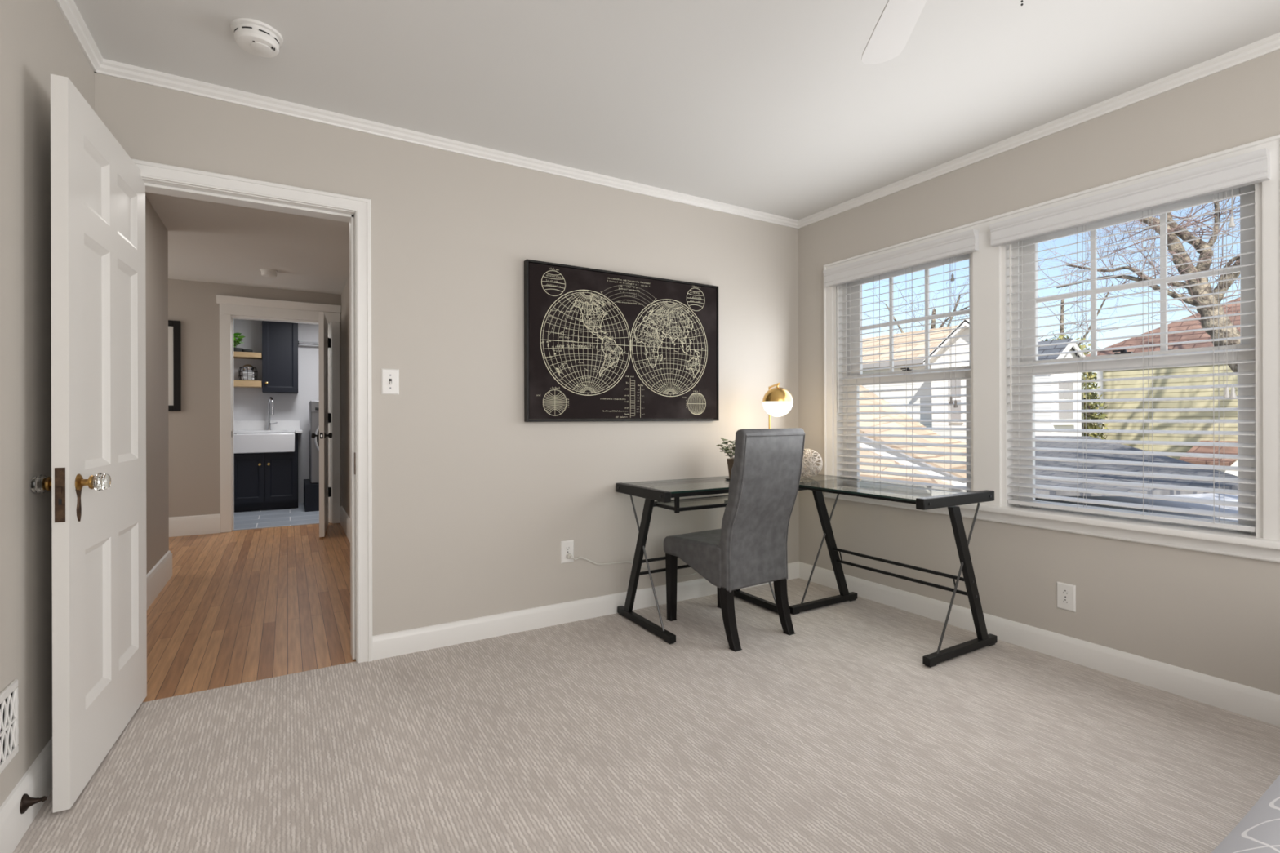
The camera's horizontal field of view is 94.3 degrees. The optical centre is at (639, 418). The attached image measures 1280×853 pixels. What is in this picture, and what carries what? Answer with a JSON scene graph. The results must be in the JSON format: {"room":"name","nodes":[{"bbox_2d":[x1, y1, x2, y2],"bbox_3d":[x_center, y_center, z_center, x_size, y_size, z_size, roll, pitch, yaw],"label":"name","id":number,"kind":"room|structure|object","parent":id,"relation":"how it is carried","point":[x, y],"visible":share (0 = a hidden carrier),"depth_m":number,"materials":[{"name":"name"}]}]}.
{"room":"home office","nodes":[
{"label":"home office","id":0,"kind":"room"},
{"bbox_2d":[0,0,94,807],"bbox_3d":[-0.954,-0.126,0.249,0.130,2.485,4.600,0,0,-31],"label":"wall","id":1,"kind":"structure","parent":0,"point":[37,42],"depth_m":1.66,"materials":[{"name":"grey paint"}]},
{"bbox_2d":[0,679,18,773],"bbox_3d":[-1.580,0.793,1.444,0.011,0.196,0.326,0,0,-31],"label":"air vent","id":2,"kind":"object","parent":1,"relation":"in","point":[9,700],"visible":1,"depth_m":1.53,"materials":[{"name":"white metal"}]},
{"bbox_2d":[0,737,52,852],"bbox_3d":[-0.888,1.050,0.287,0.017,0.134,4.600,0,0,-31],"label":"baseboard","id":3,"kind":"structure","parent":1,"relation":"attached to","point":[37,782],"depth_m":1.61,"materials":[{"name":"white paint"}]},
{"bbox_2d":[19,794,48,813],"bbox_3d":[-1.632,1.033,1.601,0.048,0.048,0.048,0,0,-31],"label":"door stop","id":4,"kind":"object","parent":1,"relation":"attached to","point":[26,802],"visible":1,"depth_m":1.59,"materials":[{"name":"brown metal"}]},
{"bbox_2d":[54,0,102,71],"bbox_3d":[-0.888,-1.345,0.291,0.032,0.047,4.600,0,0,-31],"label":"trim","id":5,"kind":"structure","parent":1,"relation":"attached to","point":[68,9],"depth_m":2.05,"materials":[{"name":"white paint"}]},
{"bbox_2d":[145,195,168,574],"bbox_3d":[-2.851,-0.110,3.246,0.124,2.465,2.230,0,0,-31],"label":"wall","id":6,"kind":"structure","parent":0,"point":[156,233],"depth_m":3.86,"materials":[{"name":"grey paint"}]},
{"bbox_2d":[146,550,172,609],"bbox_3d":[-2.844,1.033,3.257,0.142,0.187,2.246,0,0,-31],"label":"baseboard","id":7,"kind":"structure","parent":6,"relation":"attached to","point":[161,573],"depth_m":3.81,"materials":[{"name":"white paint"}]},
{"bbox_2d":[168,278,342,517],"bbox_3d":[-4.405,-0.123,5.795,4.600,2.500,0.120,0,0,-31],"label":"wall","id":8,"kind":"structure","parent":0,"point":[193,432],"depth_m":5.79,"materials":[{"name":"grey paint"}]},
{"bbox_2d":[168,320,181,411],"bbox_3d":[-4.649,-0.503,5.562,0.545,0.866,0.028,0,0,-31],"label":"framed print","id":9,"kind":"object","parent":8,"relation":"attached to","point":[174,326],"visible":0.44,"depth_m":5.67,"materials":[{"name":"black"}]},
{"bbox_2d":[168,513,220,537],"bbox_3d":[-5.246,1.040,5.212,2.552,0.187,0.018,0,0,-31],"label":"baseboard","id":10,"kind":"structure","parent":8,"relation":"attached to","point":[184,526],"depth_m":5.75,"materials":[{"name":"white paint"}]},
{"bbox_2d":[216,294,341,533],"bbox_3d":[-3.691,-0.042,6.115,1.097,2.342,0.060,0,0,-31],"label":"trim","id":11,"kind":"structure","parent":8,"relation":"attached to","point":[228,305],"depth_m":5.98,"materials":[{"name":"white paint"}]},
{"bbox_2d":[311,311,332,537],"bbox_3d":[-3.175,0.055,5.924,0.177,2.113,0.848,0,0,-28],"label":"door","id":12,"kind":"structure","parent":8,"relation":"in","point":[324,342],"depth_m":5.56,"materials":[{"name":"white paint"}]},
{"bbox_2d":[233,319,319,502],"bbox_3d":[-4.305,-0.123,7.094,3.100,2.500,2.010,0,0,-31],"label":"wall","id":13,"kind":"structure","parent":0,"point":[249,403],"depth_m":7.85,"materials":[{"name":"white paint"}]},
{"bbox_2d":[233,380,262,387],"bbox_3d":[-5.096,-0.436,7.443,0.598,0.078,0.278,0,0,-31],"label":"floating shelf","id":14,"kind":"object","parent":13,"relation":"attached to","point":[237,384],"visible":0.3,"depth_m":7.41,"materials":[{"name":"brown wood"}]},
{"bbox_2d":[238,366,257,380],"bbox_3d":[-4.957,-0.562,7.503,0.208,0.173,0.208,0,0,-31],"label":"wire basket","id":15,"kind":"object","parent":14,"relation":"on","point":[240,367],"visible":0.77,"depth_m":7.43,"materials":[{"name":"black metal"}]},
{"bbox_2d":[241,377,254,380],"bbox_3d":[-4.957,-0.500,7.503,0.130,0.034,0.110,0,0,-31],"label":"folded towel","id":16,"kind":"object","parent":15,"relation":"in","point":[245,378],"visible":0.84,"depth_m":7.46,"materials":[{"name":"white fabric"}]},
{"bbox_3d":[-4.957,-0.536,7.503,0.130,0.034,0.110,0,0,-31],"label":"folded towel","id":17,"kind":"object","parent":16,"relation":"on","visible":0},
{"bbox_2d":[241,371,254,374],"bbox_3d":[-4.957,-0.572,7.503,0.130,0.034,0.110,0,0,-31],"label":"folded towel","id":18,"kind":"object","parent":17,"relation":"on","point":[244,372],"visible":0.81,"depth_m":7.46,"materials":[{"name":"white fabric"}]},
{"bbox_2d":[242,364,253,370],"bbox_3d":[-4.955,-0.639,7.499,0.125,0.090,0.100,0,0,-31],"label":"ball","id":19,"kind":"object","parent":18,"relation":"on","point":[246,365],"visible":0.79,"depth_m":7.47,"materials":[{"name":"white fabric"}]},
{"bbox_2d":[233,351,262,359],"bbox_3d":[-5.097,-0.797,7.443,0.598,0.063,0.278,0,0,-31],"label":"floating shelf","id":20,"kind":"object","parent":13,"relation":"attached to","point":[244,355],"visible":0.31,"depth_m":7.42,"materials":[{"name":"brown wood"}]},
{"bbox_2d":[233,333,244,351],"bbox_3d":[-5.056,-0.946,7.395,0.243,0.234,0.251,0,0,24],"label":"potted plant","id":21,"kind":"object","parent":20,"relation":"on","point":[236,341],"visible":0.43,"depth_m":7.40,"materials":[{"name":"green plant"}]},
{"bbox_2d":[242,349,253,352],"bbox_3d":[-4.962,-0.852,7.501,0.120,0.046,0.120,0,0,-31],"label":"bowl","id":22,"kind":"object","parent":20,"relation":"on","point":[243,350],"visible":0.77,"depth_m":7.46,"materials":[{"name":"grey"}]},
{"bbox_2d":[262,320,297,393],"bbox_3d":[-4.655,-0.813,7.681,0.392,0.958,0.321,0,0,-31],"label":"upper cabinet","id":23,"kind":"object","parent":13,"relation":"attached to","point":[279,340],"visible":0.87,"depth_m":7.57,"materials":[{"name":"black paint"}]},
{"bbox_2d":[297,341,318,345],"bbox_3d":[-3.973,-0.999,8.136,1.248,0.052,0.052,0,0,-31],"label":"hanging rod","id":24,"kind":"object","parent":23,"relation":"attached to","point":[301,343],"visible":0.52,"depth_m":7.87,"materials":[{"name":"silver metal"}]},
{"bbox_2d":[341,275,350,518],"bbox_3d":[-2.148,-0.112,4.718,0.122,2.465,4.040,0,0,-31],"label":"wall","id":25,"kind":"structure","parent":0,"point":[345,384],"depth_m":5.95,"materials":[{"name":"grey paint"}]},
{"bbox_2d":[339,506,350,542],"bbox_3d":[-2.199,1.031,4.673,0.018,0.187,4.020,0,0,-31],"label":"baseboard","id":26,"kind":"structure","parent":25,"relation":"attached to","point":[344,518],"depth_m":5.85,"materials":[{"name":"white paint"}]},
{"bbox_2d":[94,72,799,635],"bbox_3d":[-0.511,-0.127,3.265,3.975,2.485,0.130,0,0,-31],"label":"wall","id":27,"kind":"structure","parent":0,"point":[474,503],"depth_m":3.04,"materials":[{"name":"grey paint"}]},
{"bbox_2d":[30,73,146,813],"bbox_3d":[-1.827,0.070,2.010,0.171,2.078,0.784,0,0,-31],"label":"door","id":28,"kind":"structure","parent":27,"relation":"in","point":[97,482],"depth_m":1.89,"materials":[{"name":"white paint"}]},
{"bbox_2d":[142,177,357,662],"bbox_3d":[-1.679,0.078,2.570,0.845,2.082,0.130,0,0,-31],"label":"trim","id":29,"kind":"structure","parent":27,"relation":"attached to","point":[153,186],"depth_m":2.72,"materials":[{"name":"white paint"}]},
{"bbox_2d":[131,158,372,663],"bbox_3d":[-1.641,0.054,2.504,0.932,2.129,0.022,0,0,-31],"label":"trim","id":30,"kind":"structure","parent":27,"relation":"attached to","point":[149,170],"depth_m":2.72,"materials":[{"name":"white paint"}]},
{"bbox_2d":[381,368,399,395],"bbox_3d":[-1.172,-0.173,2.786,0.078,0.122,0.019,0,0,-31],"label":"light switch","id":31,"kind":"object","parent":27,"relation":"attached to","point":[389,377],"visible":1,"depth_m":2.79,"materials":[{"name":"white plastic"}]},
{"bbox_2d":[93,58,798,228],"bbox_3d":[-0.478,-1.346,3.193,3.705,0.047,0.032,0,0,-31],"label":"trim","id":32,"kind":"structure","parent":27,"relation":"attached to","point":[108,67],"depth_m":2.79,"materials":[{"name":"white paint"}]},
{"bbox_2d":[560,539,573,564],"bbox_3d":[-0.397,0.731,3.252,0.077,0.122,0.008,0,0,-31],"label":"wall outlet","id":33,"kind":"object","parent":27,"relation":"attached to","point":[567,546],"visible":0.99,"depth_m":3.25,"materials":[{"name":"white plastic"}]},
{"bbox_2d":[564,545,570,551],"bbox_3d":[-0.396,0.710,3.250,0.033,0.027,0.004,0,0,-31],"label":"socket","id":34,"kind":"object","parent":33,"relation":"attached to","point":[567,548],"depth_m":3.25,"materials":[{"name":"white plastic"}]},
{"bbox_2d":[372,561,799,660],"bbox_3d":[-0.061,1.060,3.445,2.743,0.109,0.017,0,0,-31],"label":"baseboard","id":35,"kind":"structure","parent":27,"relation":"attached to","point":[433,637],"depth_m":3.11,"materials":[{"name":"white paint"}]},
{"bbox_2d":[524,258,719,422],"bbox_3d":[-0.057,-0.408,3.433,1.265,0.849,0.042,0,0,-31],"label":"framed map","id":36,"kind":"object","parent":27,"relation":"attached to","point":[599,344],"visible":1,"depth_m":3.37,"materials":[{"name":"black paper"}]},
{"bbox_2d":[13,502,1279,852],"bbox_3d":[-1.892,1.180,3.279,6.340,0.120,11.030,0,0,-31],"label":"floor","id":37,"kind":"structure","parent":0,"point":[603,734],"depth_m":2.05,"materials":[{"name":"carpet"}]},
{"bbox_2d":[234,432,297,511],"bbox_3d":[-4.727,0.657,7.456,0.740,0.943,0.613,0,0,-31],"label":"base cabinet","id":38,"kind":"object","parent":37,"relation":"on","point":[262,481],"visible":0.94,"depth_m":7.24,"materials":[{"name":"black paint"}]},
{"bbox_2d":[233,420,302,433],"bbox_3d":[-4.730,0.106,7.467,0.830,0.155,0.608,0,0,-31],"label":"countertop","id":39,"kind":"structure","parent":38,"relation":"on","point":[241,426],"depth_m":7.67,"materials":[{"name":"white stone"}]},
{"bbox_2d":[233,432,294,453],"bbox_3d":[-4.682,0.302,7.392,0.654,0.228,0.490,0,0,-31],"label":"farmhouse sink","id":40,"kind":"object","parent":39,"relation":"in","point":[280,442],"visible":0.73,"depth_m":7.19,"materials":[{"name":"white ceramic"}]},
{"bbox_2d":[266,396,277,430],"bbox_3d":[-4.723,-0.063,7.640,0.199,0.426,0.105,0,0,41],"label":"faucet","id":41,"kind":"object","parent":39,"relation":"on","point":[270,399],"visible":1,"depth_m":7.65,"materials":[{"name":"silver metal"}]},
{"bbox_2d":[303,479,319,511],"bbox_3d":[-3.896,0.961,7.661,0.763,0.330,0.750,0,0,-31],"label":"pedestal","id":42,"kind":"object","parent":37,"relation":"on","point":[311,491],"visible":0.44,"depth_m":7.19,"materials":[{"name":"black paint"}]},
{"bbox_2d":[308,400,319,483],"bbox_3d":[-3.859,0.286,7.635,0.683,1.010,0.775,0,0,-31],"label":"washing machine","id":43,"kind":"object","parent":42,"relation":"on","point":[313,406],"visible":0.2,"depth_m":7.21,"materials":[{"name":"silver metal"}]},
{"bbox_2d":[663,427,805,652],"bbox_3d":[0.487,0.581,3.155,0.436,1.063,0.654,0,0,-34],"label":"chair","id":44,"kind":"object","parent":37,"relation":"on","point":[749,548],"visible":1,"depth_m":2.95,"materials":[{"name":"grey fabric"}]},
{"bbox_2d":[616,474,997,667],"bbox_3d":[0.809,0.733,3.140,1.388,0.757,1.383,0,0,-31],"label":"desk","id":45,"kind":"object","parent":37,"relation":"on","point":[925,497],"visible":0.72,"depth_m":3.12,"materials":[{"name":"black metal"}]},
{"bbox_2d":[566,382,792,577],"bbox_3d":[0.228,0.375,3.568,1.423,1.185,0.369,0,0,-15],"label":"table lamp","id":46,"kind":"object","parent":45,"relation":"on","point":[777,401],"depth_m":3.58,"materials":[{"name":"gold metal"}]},
{"bbox_2d":[653,494,728,513],"bbox_3d":[0.378,0.433,3.345,0.641,0.115,0.280,0,0,-31],"label":"keyboard tray","id":47,"kind":"object","parent":45,"relation":"on","point":[676,508],"depth_m":3.20,"materials":[{"name":"black metal"}]},
{"bbox_2d":[715,437,735,480],"bbox_3d":[0.571,0.240,3.544,0.214,0.253,0.235,0,0,-1],"label":"potted plant","id":48,"kind":"object","parent":45,"relation":"on","point":[731,460],"visible":0.42,"depth_m":3.52,"materials":[{"name":"green plant"}]},
{"bbox_2d":[800,448,822,477],"bbox_3d":[1.027,0.275,3.639,0.182,0.179,0.183,0,0,-31],"label":"ball","id":49,"kind":"object","parent":45,"relation":"on","point":[815,472],"visible":0.7,"depth_m":3.58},
{"bbox_2d":[1211,774,1279,852],"bbox_3d":[1.763,0.795,0.468,2.010,0.627,1.600,0,0,-31],"label":"bed","id":50,"kind":"object","parent":37,"relation":"on","point":[1259,830],"visible":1,"depth_m":0.76,"materials":[{"name":"white fabric"}]},
{"bbox_2d":[73,0,1279,294],"bbox_3d":[-1.355,-1.417,2.364,6.340,0.140,8.900,0,0,-31],"label":"ceiling","id":51,"kind":"structure","parent":0,"point":[774,107],"depth_m":2.38,"materials":[{"name":"white paint"}]},
{"bbox_2d":[230,17,283,57],"bbox_3d":[-1.356,-1.338,2.102,0.156,0.058,0.156,0,0,-31],"label":"smoke detector","id":52,"kind":"object","parent":51,"relation":"attached to","point":[256,37],"visible":1,"depth_m":2.06,"materials":[{"name":"white plastic"}]},
{"bbox_2d":[259,268,278,277],"bbox_3d":[-3.360,-1.313,5.372,0.140,0.055,0.140,0,0,-31],"label":"smoke detector","id":53,"kind":"object","parent":51,"relation":"attached to","point":[268,273],"visible":1,"depth_m":5.33,"materials":[{"name":"white plastic"}]},
{"bbox_2d":[861,0,1022,64],"bbox_3d":[0.677,-1.080,1.141,1.220,0.586,1.177,0,0,-31],"label":"ceiling fan","id":54,"kind":"object","parent":51,"relation":"hanging from","point":[898,19],"visible":1,"depth_m":1.66,"materials":[{"name":"white paint"}]},
{"bbox_2d":[797,48,1279,694],"bbox_3d":[2.346,-0.136,2.213,0.140,2.485,4.600,0,0,-31],"label":"wall","id":55,"kind":"structure","parent":0,"point":[1214,615],"depth_m":2.69,"materials":[{"name":"grey paint"}]},
{"bbox_2d":[833,253,973,490],"bbox_3d":[1.566,-0.256,3.523,0.140,1.393,0.928,0,0,-31],"label":"window","id":56,"kind":"structure","parent":55,"relation":"in","point":[837,417],"depth_m":3.83,"materials":[{"name":"white paint"}]},
{"bbox_2d":[822,229,978,490],"bbox_3d":[1.504,-0.271,3.483,0.124,1.392,0.988,0,0,-31],"label":"window blind","id":57,"kind":"object","parent":56,"relation":"attached to","point":[965,242],"visible":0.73,"depth_m":3.43,"materials":[{"name":"white"}]},
{"bbox_2d":[798,31,1279,228],"bbox_3d":[2.268,-1.354,2.169,0.032,0.047,4.600,0,0,-31],"label":"trim","id":58,"kind":"structure","parent":55,"relation":"attached to","point":[1269,44],"depth_m":2.67,"materials":[{"name":"white paint"}]},
{"bbox_2d":[799,561,1279,726],"bbox_3d":[2.282,1.053,2.173,0.017,0.109,4.600,0,0,-31],"label":"baseboard","id":59,"kind":"structure","parent":55,"relation":"attached to","point":[1259,704],"depth_m":2.64,"materials":[{"name":"white paint"}]},
{"bbox_2d":[823,133,1279,540],"bbox_3d":[1.767,-0.288,3.024,0.025,1.459,2.119,0,0,-31],"label":"trim","id":60,"kind":"structure","parent":55,"relation":"attached to","point":[986,261],"depth_m":2.97,"materials":[{"name":"white paint"}]},
{"bbox_2d":[824,492,1279,563],"bbox_3d":[1.771,0.495,3.025,0.022,0.052,2.119,0,0,-31],"label":"trim","id":61,"kind":"structure","parent":55,"relation":"attached to","point":[1228,549],"depth_m":2.58,"materials":[{"name":"white paint"}]},
{"bbox_2d":[1056,581,1075,612],"bbox_3d":[1.957,0.820,2.727,0.008,0.122,0.077,0,0,-31],"label":"wall outlet","id":62,"kind":"object","parent":55,"relation":"attached to","point":[1066,593],"visible":1,"depth_m":2.72,"materials":[{"name":"white plastic"}]},
{"bbox_2d":[1061,589,1069,595],"bbox_3d":[1.955,0.799,2.726,0.004,0.027,0.033,0,0,-31],"label":"socket","id":63,"kind":"object","parent":62,"relation":"attached to","point":[1064,592],"depth_m":2.73,"materials":[{"name":"white plastic"}]},
{"bbox_2d":[1061,598,1069,604],"bbox_3d":[1.955,0.841,2.726,0.004,0.027,0.033,0,0,-31],"label":"socket","id":64,"kind":"object","parent":62,"relation":"attached to","point":[1064,601],"depth_m":2.73,"materials":[{"name":"white plastic"}]},
{"bbox_2d":[956,503,1279,550],"bbox_3d":[1.811,0.454,3.049,0.208,0.029,2.171,0,0,-31],"label":"trim","id":65,"kind":"structure","parent":55,"relation":"attached to","point":[1237,538],"depth_m":2.47,"materials":[{"name":"white paint"}]},
{"bbox_2d":[1000,182,1262,537],"bbox_3d":[2.109,-0.258,2.610,0.140,1.393,0.930,0,0,-31],"label":"window","id":66,"kind":"structure","parent":55,"relation":"in","point":[1255,221],"depth_m":2.59,"materials":[{"name":"white paint"}]},
{"bbox_2d":[989,147,1270,532],"bbox_3d":[2.046,-0.272,2.572,0.124,1.392,0.973,0,0,-31],"label":"window blind","id":67,"kind":"object","parent":66,"relation":"attached to","point":[1252,167],"visible":0.88,"depth_m":2.48,"materials":[{"name":"white"}]},
{"label":"outside","id":68,"kind":"structure","parent":0,"visible":0},
{"bbox_2d":[1035,493,1238,521],"bbox_3d":[6.105,1.086,4.331,8.440,0.220,11.200,0,0,-31],"label":"flat roof","id":69,"kind":"structure","parent":68,"point":[1209,495],"depth_m":6.83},
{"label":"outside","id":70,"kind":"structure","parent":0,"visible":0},
{"bbox_3d":[21.853,4.548,28.123,59.860,0.200,100.000,0,0,-31],"label":"ground","id":71,"kind":"structure","parent":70,"visible":0},
{"bbox_2d":[859,443,961,485],"bbox_3d":[3.771,2.388,8.816,1.470,4.230,2.700,0,0,-31],"label":"porch","id":72,"kind":"object","parent":71,"relation":"on","point":[861,445],"visible":0.07,"depth_m":8.57,"materials":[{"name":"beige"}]},
{"bbox_2d":[859,385,966,483],"bbox_3d":[5.184,1.423,12.451,3.680,6.150,6.300,0,0,-31],"label":"roof","id":73,"kind":"object","parent":71,"relation":"on","point":[862,395],"visible":0.25,"depth_m":11.17,"materials":[{"name":"white"}]},
{"bbox_2d":[862,272,968,334],"bbox_3d":[11.674,-1.098,25.187,4.332,11.167,8.990,0,0,-33],"label":"tree","id":74,"kind":"object","parent":71,"relation":"on","point":[933,321],"visible":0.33,"depth_m":24.57,"materials":[{"name":"brown plant"}]},
{"bbox_2d":[862,319,1039,443],"bbox_3d":[6.995,1.028,16.613,3.950,6.930,8.600,0,0,-31],"label":"house","id":75,"kind":"structure","parent":71,"relation":"on","point":[964,331],"depth_m":14.25,"materials":[{"name":"white"}]},
{"bbox_2d":[1035,337,1085,435],"bbox_3d":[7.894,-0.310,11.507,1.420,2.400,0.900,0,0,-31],"label":"house","id":76,"kind":"structure","parent":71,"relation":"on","point":[1068,347],"depth_m":11.09,"materials":[{"name":"white"}]},
{"bbox_2d":[948,231,1180,373],"bbox_3d":[17.764,-1.950,24.750,6.346,12.836,7.866,0,0,-22],"label":"tree","id":77,"kind":"object","parent":71,"relation":"on","point":[1061,320],"visible":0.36,"depth_m":23.68,"materials":[{"name":"brown plant"}]},
{"bbox_2d":[1040,333,1097,436],"bbox_3d":[12.324,0.956,17.682,2.195,7.055,3.684,0,0,-31],"label":"shrub","id":78,"kind":"object","parent":71,"relation":"on","point":[1094,376],"visible":0.02,"depth_m":16.88,"materials":[{"name":"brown plant"}]},
{"bbox_2d":[1081,372,1107,439],"bbox_3d":[10.378,1.637,13.986,1.146,5.699,1.287,0,0,-31],"label":"shrub","id":79,"kind":"object","parent":71,"relation":"on","point":[1089,415],"visible":0.13,"depth_m":13.74,"materials":[{"name":"green plant"}]},
{"bbox_2d":[959,435,1238,496],"bbox_3d":[5.463,2.389,8.039,2.362,4.217,5.006,0,0,21],"label":"roof","id":80,"kind":"structure","parent":71,"relation":"on","point":[1157,459],"depth_m":6.56,"materials":[{"name":"grey"}]},
{"bbox_2d":[1037,196,1240,372],"bbox_3d":[10.479,-2.297,8.763,4.436,13.629,9.635,0,0,-37],"label":"tree","id":81,"kind":"object","parent":71,"relation":"on","point":[1206,254],"visible":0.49,"depth_m":10.28,"materials":[{"name":"brown plant"}]},
{"bbox_2d":[1084,297,1239,475],"bbox_3d":[16.863,0.188,12.100,9.800,8.550,10.550,0,0,-31],"label":"house","id":82,"kind":"structure","parent":71,"relation":"on","point":[1180,326],"depth_m":13.35,"materials":[{"name":"yellow"}]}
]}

